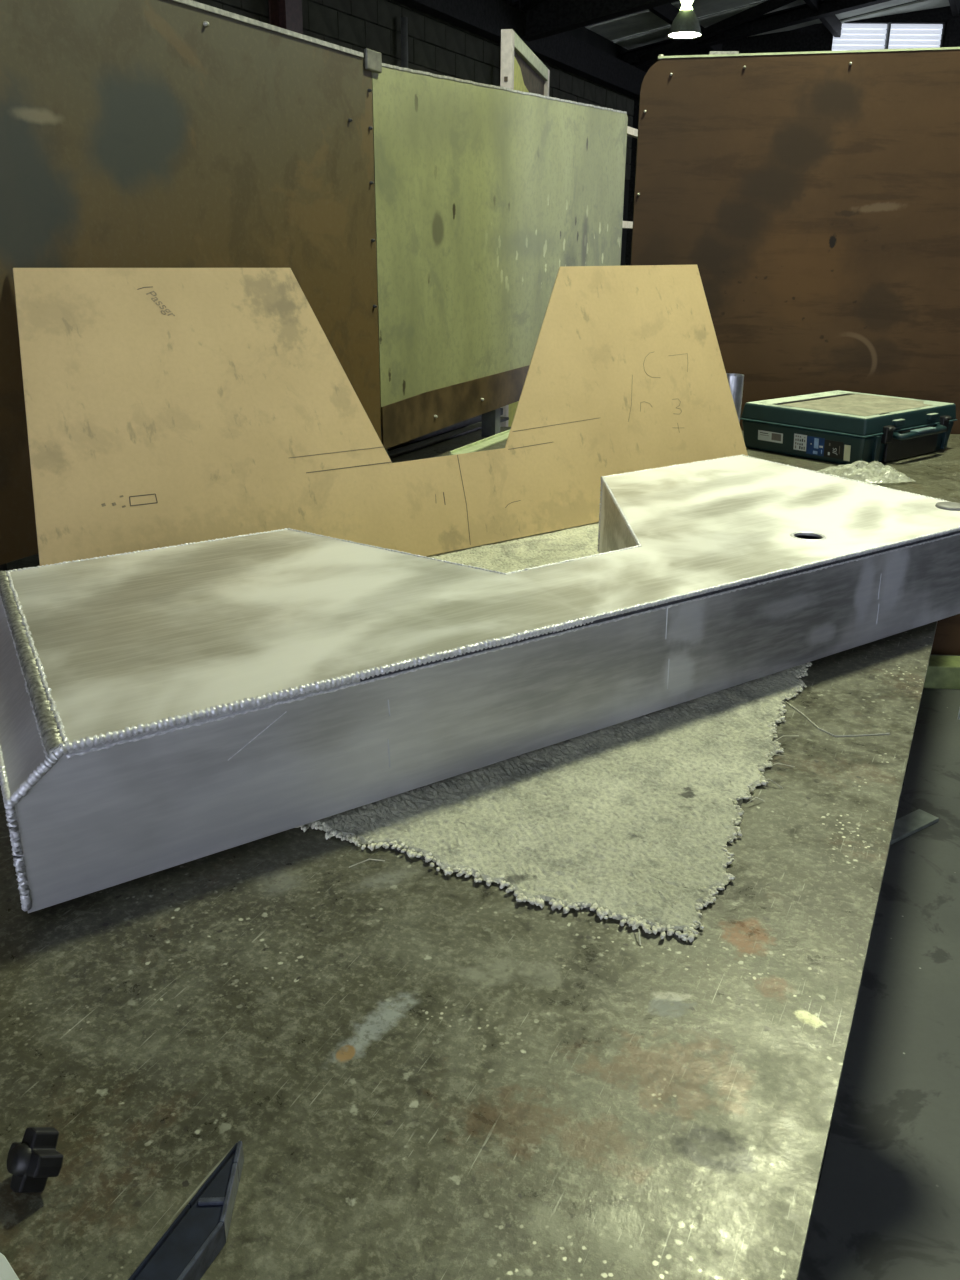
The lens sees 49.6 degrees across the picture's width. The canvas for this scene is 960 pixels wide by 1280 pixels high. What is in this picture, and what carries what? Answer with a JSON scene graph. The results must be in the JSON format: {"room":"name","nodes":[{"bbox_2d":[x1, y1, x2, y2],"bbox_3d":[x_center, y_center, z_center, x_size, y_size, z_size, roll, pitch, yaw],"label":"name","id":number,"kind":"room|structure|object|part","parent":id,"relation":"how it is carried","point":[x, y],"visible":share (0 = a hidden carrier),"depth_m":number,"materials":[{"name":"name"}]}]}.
{"room":"workspace","nodes":[
{"label":"workspace","id":0,"kind":"room"},
{"bbox_2d":[193,0,634,265],"bbox_3d":[-2.326,-2.920,6.332,0.259,3.950,22.500,10,23,24],"label":"wall","id":1,"kind":"structure","parent":0,"point":[438,46],"depth_m":9.25,"materials":[{"name":"grey concrete"}]},
{"bbox_2d":[268,0,302,33],"bbox_3d":[-1.370,-3.391,7.678,0.140,3.900,0.200,10,23,24],"label":"trim","id":2,"kind":"structure","parent":1,"relation":"attached to","point":[286,14],"depth_m":7.28,"materials":[{"name":"grey metal"}]},
{"bbox_2d":[401,17,407,67],"bbox_3d":[-0.648,-3.674,9.298,0.057,3.300,0.060,0,21,0],"label":"conduit","id":3,"kind":"object","parent":1,"relation":"attached to","point":[404,21],"visible":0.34,"depth_m":8.76,"materials":[{"name":"grey metal"}]},
{"bbox_2d":[508,0,523,11],"bbox_3d":[0.368,-4.645,11.055,0.140,3.900,0.200,10,23,24],"label":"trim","id":4,"kind":"structure","parent":1,"relation":"attached to","point":[509,1],"depth_m":10.37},
{"bbox_2d":[469,422,959,1279],"bbox_3d":[3.509,-1.329,8.037,25.000,0.150,28.000,0,21,0],"label":"floor","id":5,"kind":"structure","parent":0,"point":[886,1206],"depth_m":2.00,"materials":[{"name":"concrete"}]},
{"bbox_2d":[0,426,959,1279],"bbox_3d":[0.004,0.244,2.228,1.679,0.938,4.312,10,23,24],"label":"workbench","id":6,"kind":"object","parent":5,"relation":"on","point":[419,1072],"depth_m":0.81,"materials":[{"name":"metal"}]},
{"bbox_2d":[0,1253,18,1279],"bbox_3d":[-0.316,0.386,0.613,0.150,0.002,0.110,0,21,0],"label":"card offcut","id":7,"kind":"object","parent":6,"relation":"on","point":[6,1271],"visible":1,"depth_m":0.63,"materials":[{"name":"white cardboard"}]},
{"bbox_3d":[-0.293,0.342,0.684,0.036,0.040,0.038,-18,27,-40],"label":"lobed knob","id":8,"kind":"part","parent":6,"relation":"part of","materials":[{"name":"black plastic"}]},
{"bbox_2d":[128,1141,243,1279],"bbox_3d":[-0.198,0.388,0.589,0.030,0.018,0.255,9,22,21],"label":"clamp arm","id":9,"kind":"object","parent":6,"relation":"on","point":[192,1242],"visible":1,"depth_m":0.64},
{"bbox_2d":[0,0,380,570],"bbox_3d":[-0.833,-0.507,1.558,0.071,1.004,2.531,10,23,24],"label":"screen","id":10,"kind":"object","parent":6,"relation":"on","point":[134,133],"visible":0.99,"depth_m":1.92,"materials":[{"name":"paint"}]},
{"bbox_3d":[-0.828,-0.509,1.596,0.050,0.980,0.050,10,23,24],"label":"post","id":11,"kind":"part","parent":10,"relation":"part of","materials":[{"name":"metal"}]},
{"bbox_3d":[-0.820,-0.964,1.358,0.020,0.009,2.491,10,23,24],"label":"edge trim","id":12,"kind":"part","parent":10,"relation":"part of","materials":[{"name":"metal"}]},
{"bbox_2d":[13,265,747,565],"bbox_3d":[-0.048,-0.478,2.131,1.763,0.541,0.199,-15,25,-35],"label":"board","id":13,"kind":"object","parent":6,"relation":"on","point":[167,407],"visible":0.99,"depth_m":1.91,"materials":[{"name":"beige wood"}]},
{"bbox_2d":[388,408,502,450],"bbox_3d":[-0.212,-0.656,3.360,0.037,0.026,1.300,10,23,24],"label":"bar","id":14,"kind":"object","parent":6,"relation":"on","point":[477,419],"visible":0.24,"depth_m":3.51,"materials":[{"name":"metal"}]},
{"bbox_2d":[388,417,508,458],"bbox_3d":[-0.138,-0.646,3.355,0.037,0.010,1.050,10,23,24],"label":"bar","id":15,"kind":"object","parent":6,"relation":"on","point":[438,439],"visible":0.58,"depth_m":3.33,"materials":[{"name":"metal"}]},
{"bbox_2d":[450,429,509,454],"bbox_3d":[0.036,-0.639,3.334,0.042,0.014,0.520,9,22,23],"label":"steel angle","id":16,"kind":"object","parent":6,"relation":"on","point":[489,441],"visible":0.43,"depth_m":3.28,"materials":[{"name":"green paint"}]},
{"bbox_2d":[364,48,637,453],"bbox_3d":[0.204,-1.290,3.554,0.075,1.082,2.296,10,23,24],"label":"screen","id":17,"kind":"object","parent":6,"relation":"on","point":[483,192],"visible":0.92,"depth_m":3.06,"materials":[{"name":"green paint"}]},
{"bbox_3d":[-0.278,-0.896,2.667,0.050,0.960,0.040,10,23,24],"label":"post","id":18,"kind":"part","parent":17,"relation":"part of","materials":[{"name":"grey metal"}]},
{"bbox_3d":[0.039,-1.125,3.284,0.050,0.960,0.040,10,23,24],"label":"post","id":19,"kind":"part","parent":17,"relation":"part of","materials":[{"name":"grey metal"}]},
{"bbox_3d":[0.149,-1.695,3.228,0.015,0.094,1.880,10,23,24],"label":"edge trim","id":20,"kind":"part","parent":17,"relation":"part of","materials":[{"name":"metal"}]},
{"bbox_2d":[295,522,811,944],"bbox_3d":[0.106,-0.041,1.752,0.936,0.008,1.584,9,22,22],"label":"carpet offcut","id":21,"kind":"object","parent":6,"relation":"on","point":[633,821],"visible":0.28,"depth_m":1.14,"materials":[{"name":"beige carpet"}]},
{"bbox_2d":[0,454,959,912],"bbox_3d":[0.079,-0.078,1.601,1.650,0.160,0.637,-14,25,-33],"label":"metal box","id":22,"kind":"object","parent":21,"relation":"on","point":[162,708],"visible":1,"depth_m":1.25,"materials":[{"name":"metal"}]},
{"bbox_3d":[0.100,-0.151,1.591,1.590,0.004,0.628,-14,25,-33],"label":"plate","id":23,"kind":"part","parent":22,"relation":"part of","materials":[{"name":"metal"}]},
{"bbox_2d":[726,373,743,423],"bbox_3d":[0.644,-0.545,2.710,0.060,0.285,0.060,0,21,0],"label":"tube","id":24,"kind":"object","parent":6,"relation":"on","point":[735,381],"visible":0.3,"depth_m":2.65,"materials":[{"name":"metal"}]},
{"bbox_3d":[0.537,0.531,1.698,0.140,0.780,0.140,10,23,24],"label":"leg","id":25,"kind":"part","parent":6,"relation":"part of","materials":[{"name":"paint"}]},
{"bbox_2d":[786,701,889,736],"bbox_3d":[0.455,0.110,1.365,0.146,0.002,0.057,18,27,39],"label":"thread","id":26,"kind":"object","parent":6,"relation":"on","point":[786,701],"visible":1,"depth_m":1.34},
{"bbox_2d":[740,390,956,466],"bbox_3d":[1.168,-0.668,3.251,0.531,0.142,0.478,-16,26,-37],"label":"tool case","id":27,"kind":"object","parent":6,"relation":"on","point":[838,426],"visible":0.99,"depth_m":3.12,"materials":[{"name":"teal plastic"}]},
{"bbox_2d":[771,433,780,440],"bbox_3d":[0.905,-0.619,3.175,0.004,0.021,0.034,-16,26,-37],"label":"print","id":28,"kind":"object","parent":27,"relation":"on","point":[777,437],"depth_m":3.17},
{"bbox_2d":[814,438,818,448],"bbox_3d":[0.995,-0.581,3.074,0.005,0.030,0.015,-16,26,-37],"label":"print","id":29,"kind":"object","parent":27,"relation":"on","point":[816,440],"depth_m":3.07},
{"bbox_3d":[1.155,-0.716,3.251,0.526,0.050,0.431,-16,26,-37],"label":"case lid","id":30,"kind":"part","parent":27,"relation":"part of","materials":[{"name":"teal plastic"}]},
{"bbox_3d":[1.314,-0.619,3.097,0.265,0.023,0.040,-16,26,-37],"label":"handle","id":31,"kind":"part","parent":27,"relation":"part of","materials":[{"name":"teal plastic"}]},
{"bbox_2d":[818,461,915,482],"bbox_3d":[1.048,-0.468,2.844,0.258,0.042,0.180,0,21,0],"label":"plastic bag","id":32,"kind":"object","parent":6,"relation":"on","point":[844,466],"visible":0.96,"depth_m":2.81,"materials":[{"name":"white"}]},
{"bbox_2d":[500,29,549,426],"bbox_3d":[0.231,-1.814,5.626,0.053,2.410,1.168,5,21,11],"label":"framed board","id":33,"kind":"object","parent":5,"relation":"on","point":[521,69],"visible":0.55,"depth_m":5.04,"materials":[{"name":"white paint"}]},
{"bbox_3d":[0.216,-1.785,5.512,0.005,2.235,0.803,5,21,11],"label":"yellow panel","id":34,"kind":"part","parent":33,"relation":"part of","materials":[{"name":"wood"}]},
{"bbox_3d":[0.239,-2.915,5.215,0.053,0.060,1.044,5,21,11],"label":"rail","id":35,"kind":"part","parent":33,"relation":"part of","materials":[{"name":"green paint"}]},
{"bbox_2d":[631,47,959,654],"bbox_3d":[1.381,-0.890,3.622,1.750,2.100,0.069,1,21,3],"label":"screen","id":36,"kind":"object","parent":5,"relation":"on","point":[813,196],"visible":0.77,"depth_m":3.42,"materials":[{"name":"brown wood"}]},
{"bbox_3d":[1.412,-1.843,3.245,1.700,0.050,0.022,1,21,3],"label":"edge trim","id":37,"kind":"part","parent":36,"relation":"part of","materials":[{"name":"green paint"}]},
{"bbox_2d":[890,809,938,844],"bbox_3d":[1.046,0.540,2.775,0.512,0.012,0.062,-13,25,-32],"label":"bar","id":38,"kind":"object","parent":5,"relation":"on","point":[911,823],"visible":0.42,"depth_m":2.86,"materials":[{"name":"grey metal"}]},
{"bbox_2d":[923,655,959,688],"bbox_3d":[1.512,0.112,3.817,0.620,0.088,0.115,2,21,3],"label":"beam","id":39,"kind":"structure","parent":5,"relation":"on","point":[943,672],"depth_m":3.76,"materials":[{"name":"green paint"}]},
{"bbox_2d":[509,0,959,66],"bbox_3d":[4.630,-4.540,2.444,15.124,2.946,23.000,10,23,24],"label":"ceiling","id":40,"kind":"structure","parent":0,"point":[544,18],"depth_m":12.42,"materials":[{"name":"paint"}]},
{"bbox_2d":[668,0,700,37],"bbox_3d":[1.729,-5.517,8.607,0.274,0.900,0.274,0,21,0],"label":"lamp","id":41,"kind":"object","parent":40,"relation":"hanging from","point":[685,24],"visible":1,"depth_m":8.65,"materials":[{"name":"white"}]},
{"bbox_2d":[585,0,959,265],"bbox_3d":[5.801,-7.359,13.979,16.500,7.000,0.525,0,21,0],"label":"wall","id":42,"kind":"structure","parent":0,"point":[815,37],"depth_m":13.87,"materials":[{"name":"metal"}]},
{"bbox_2d":[396,0,646,99],"bbox_3d":[-1.929,-4.463,5.969,0.140,0.300,21.199,10,23,24],"label":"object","id":43,"kind":"structure","parent":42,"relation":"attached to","point":[486,18],"depth_m":10.92,"materials":[{"name":"paint"}]},
{"bbox_2d":[830,20,946,50],"bbox_3d":[5.434,-7.731,14.009,1.520,1.070,0.110,0,21,0],"label":"window","id":44,"kind":"structure","parent":42,"relation":"in","point":[858,34],"depth_m":13.89,"materials":[{"name":"glass"}]},
{"bbox_3d":[5.066,-7.998,13.921,0.710,0.053,0.008,0,10,0],"label":"louvre blade","id":45,"kind":"part","parent":44,"relation":"part of","materials":[{"name":"white"}]},
{"bbox_3d":[5.066,-7.939,13.943,0.710,0.053,0.008,0,10,0],"label":"louvre blade","id":46,"kind":"part","parent":44,"relation":"part of","materials":[{"name":"white"}]},
{"bbox_3d":[5.066,-8.057,13.898,0.710,0.053,0.008,0,10,0],"label":"louvre blade","id":47,"kind":"part","parent":44,"relation":"part of","materials":[{"name":"white"}]},
{"bbox_3d":[5.067,-8.175,13.854,0.710,0.053,0.008,0,10,0],"label":"louvre blade","id":48,"kind":"part","parent":44,"relation":"part of","materials":[{"name":"white"}]},
{"bbox_3d":[5.067,-8.116,13.876,0.710,0.053,0.008,0,10,0],"label":"louvre blade","id":49,"kind":"part","parent":44,"relation":"part of","materials":[{"name":"white"}]},
{"bbox_3d":[5.806,-7.933,13.943,0.710,0.053,0.008,0,10,0],"label":"louvre blade","id":50,"kind":"part","parent":44,"relation":"part of","materials":[{"name":"white"}]},
{"bbox_3d":[5.806,-8.052,13.898,0.710,0.053,0.008,0,10,0],"label":"louvre blade","id":51,"kind":"part","parent":44,"relation":"part of","materials":[{"name":"white"}]},
{"bbox_3d":[5.806,-7.992,13.921,0.710,0.053,0.008,0,10,0],"label":"louvre blade","id":52,"kind":"part","parent":44,"relation":"part of","materials":[{"name":"white"}]},
{"bbox_3d":[5.807,-8.111,13.876,0.710,0.053,0.008,0,10,0],"label":"louvre blade","id":53,"kind":"part","parent":44,"relation":"part of","materials":[{"name":"white"}]},
{"bbox_3d":[5.807,-8.170,13.854,0.710,0.053,0.008,0,10,0],"label":"louvre blade","id":54,"kind":"part","parent":44,"relation":"part of","materials":[{"name":"white"}]}
]}

